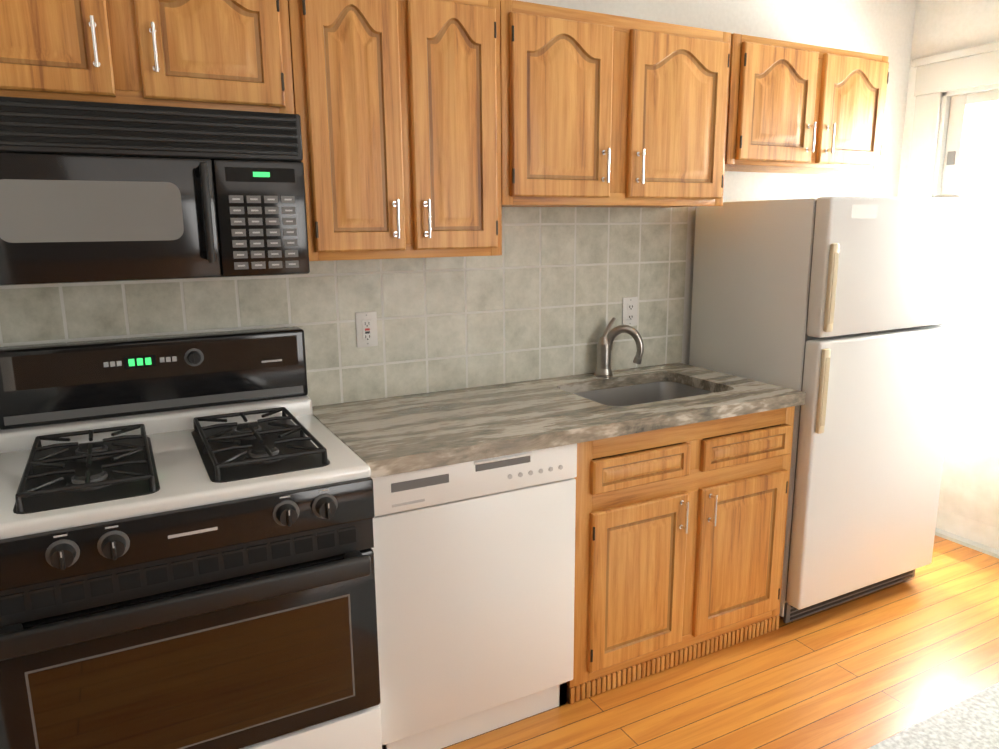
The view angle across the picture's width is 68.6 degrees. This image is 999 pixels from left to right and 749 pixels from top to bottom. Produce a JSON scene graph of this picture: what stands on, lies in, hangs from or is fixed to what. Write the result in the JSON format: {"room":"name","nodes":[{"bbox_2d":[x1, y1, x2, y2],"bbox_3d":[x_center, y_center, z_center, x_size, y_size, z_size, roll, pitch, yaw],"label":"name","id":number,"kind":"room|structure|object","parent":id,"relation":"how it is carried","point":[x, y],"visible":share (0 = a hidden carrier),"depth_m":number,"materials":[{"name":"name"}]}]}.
{"room":"kitchen","nodes":[
{"label":"kitchen","id":0,"kind":"room"},
{"bbox_2d":[517,0,915,364],"bbox_3d":[-0.675,-0.229,2.341,6.040,2.500,0.100,-6,13,-27],"label":"wall","id":1,"kind":"structure","parent":0,"point":[882,27],"depth_m":3.15,"materials":[{"name":"paint"}]},
{"bbox_2d":[0,0,294,113],"bbox_3d":[-0.944,-0.833,1.807,0.791,0.366,0.348,-6,13,-27],"label":"upper cabinet","id":2,"kind":"object","parent":1,"relation":"attached to","point":[235,55],"visible":0.88,"depth_m":1.73,"materials":[{"name":"brown wood"}]},
{"bbox_2d":[0,96,309,284],"bbox_3d":[-0.923,-0.448,1.849,0.780,0.400,0.424,-6,13,-27],"label":"microwave","id":3,"kind":"object","parent":2,"relation":"attached to","point":[95,191],"visible":1,"depth_m":1.71,"materials":[{"name":"black"}]},
{"bbox_2d":[0,207,687,406],"bbox_3d":[-0.308,-0.354,2.450,2.415,0.864,0.008,-6,13,-27],"label":"backsplash","id":4,"kind":"structure","parent":1,"relation":"attached to","point":[546,292],"depth_m":2.55,"materials":[{"name":"tile"}]},
{"bbox_2d":[355,311,377,347],"bbox_3d":[-0.437,-0.148,2.411,0.072,0.116,0.011,-6,13,-27],"label":"outlet","id":5,"kind":"object","parent":4,"relation":"attached to","point":[366,329],"visible":1,"depth_m":2.41,"materials":[{"name":"white plastic"}]},
{"bbox_2d":[622,297,637,325],"bbox_3d":[0.519,-0.249,2.902,0.072,0.116,0.011,-6,13,-27],"label":"duplex electrical outlet","id":6,"kind":"object","parent":4,"relation":"attached to","point":[629,313],"visible":0.94,"depth_m":2.90,"materials":[{"name":"white plastic"}]},
{"bbox_2d":[288,0,501,260],"bbox_3d":[-0.321,-0.721,2.163,0.608,0.738,0.348,-6,13,-27],"label":"upper cabinet","id":7,"kind":"object","parent":1,"relation":"attached to","point":[397,106],"visible":1,"depth_m":2.04,"materials":[{"name":"brown wood"}]},
{"bbox_2d":[500,0,730,207],"bbox_3d":[0.350,-0.872,2.492,0.904,0.585,0.348,-6,13,-27],"label":"upper cabinet","id":8,"kind":"object","parent":1,"relation":"attached to","point":[602,110],"visible":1,"depth_m":2.35,"materials":[{"name":"brown wood"}]},
{"bbox_2d":[724,33,888,173],"bbox_3d":[1.127,-1.032,2.876,0.835,0.438,0.348,-6,13,-27],"label":"upper cabinet","id":9,"kind":"object","parent":1,"relation":"attached to","point":[797,108],"visible":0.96,"depth_m":2.74,"materials":[{"name":"brown wood"}]},
{"bbox_2d":[441,535,998,748],"bbox_3d":[1.231,1.403,0.635,7.540,0.050,5.400,-6,13,-27],"label":"floor","id":10,"kind":"structure","parent":0,"point":[867,671],"depth_m":2.41,"materials":[{"name":"brown wood"}]},
{"bbox_2d":[0,327,381,748],"bbox_3d":[-0.811,0.532,1.915,0.820,1.182,0.753,-6,13,-27],"label":"gas range","id":11,"kind":"object","parent":10,"relation":"on","point":[186,544],"visible":1,"depth_m":1.70,"materials":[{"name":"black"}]},
{"bbox_2d":[372,443,576,748],"bbox_3d":[-0.191,0.600,2.324,0.628,0.874,0.626,-6,13,-27],"label":"dishwasher","id":12,"kind":"object","parent":10,"relation":"on","point":[474,564],"visible":0.75,"depth_m":2.04,"materials":[{"name":"white metal"}]},
{"bbox_2d":[566,406,794,703],"bbox_3d":[0.502,0.522,2.675,0.928,0.876,0.650,-6,13,-27],"label":"base cabinet","id":13,"kind":"object","parent":10,"relation":"on","point":[680,532],"visible":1,"depth_m":2.40,"materials":[{"name":"brown wood"}]},
{"bbox_2d":[313,363,805,477],"bbox_3d":[0.214,0.188,2.468,1.563,0.214,0.646,-6,13,-27],"label":"countertop","id":14,"kind":"structure","parent":13,"relation":"on","point":[380,437],"depth_m":2.29,"materials":[{"name":"stone"}]},
{"bbox_2d":[594,318,643,376],"bbox_3d":[0.454,-0.104,2.800,0.159,0.220,0.131,-6,13,-27],"label":"faucet","id":15,"kind":"object","parent":14,"relation":"on","point":[604,347],"visible":1,"depth_m":2.78,"materials":[{"name":"silver metal"}]},
{"bbox_2d":[689,194,973,622],"bbox_3d":[1.295,0.089,2.985,0.790,1.586,0.662,-6,13,-27],"label":"refrigerator","id":16,"kind":"object","parent":10,"relation":"on","point":[839,310],"visible":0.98,"depth_m":2.68,"materials":[{"name":"white metal"}]},
{"bbox_2d":[868,682,998,748],"bbox_3d":[1.730,1.191,1.498,2.250,0.012,1.710,-6,13,-27],"label":"rug","id":17,"kind":"object","parent":10,"relation":"on","point":[971,722],"visible":1,"depth_m":2.17,"materials":[{"name":"white carpet"}]},
{"bbox_2d":[897,0,998,197],"bbox_3d":[3.186,-0.068,1.387,0.100,2.500,5.200,-6,13,-27],"label":"wall","id":18,"kind":"structure","parent":0,"point":[942,26],"depth_m":3.29,"materials":[{"name":"paint"}]},
{"bbox_2d":[906,41,998,558],"bbox_3d":[3.173,0.068,1.407,0.132,2.225,5.199,-6,13,-27],"label":"door frame","id":19,"kind":"structure","parent":18,"relation":"attached to","point":[973,67],"depth_m":3.34,"materials":[{"name":"grey paint"}]},
{"bbox_2d":[936,89,998,549],"bbox_3d":[2.231,-0.195,3.151,0.105,2.020,0.820,-6,13,-27],"label":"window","id":20,"kind":"structure","parent":18,"relation":"in","point":[968,505],"depth_m":3.35,"materials":[{"name":"grey paint"}]},
{"label":"outside","id":21,"kind":"structure","parent":0,"visible":0},
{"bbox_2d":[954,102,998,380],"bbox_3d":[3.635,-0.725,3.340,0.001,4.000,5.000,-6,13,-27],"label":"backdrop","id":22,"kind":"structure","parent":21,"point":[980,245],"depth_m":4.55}
]}

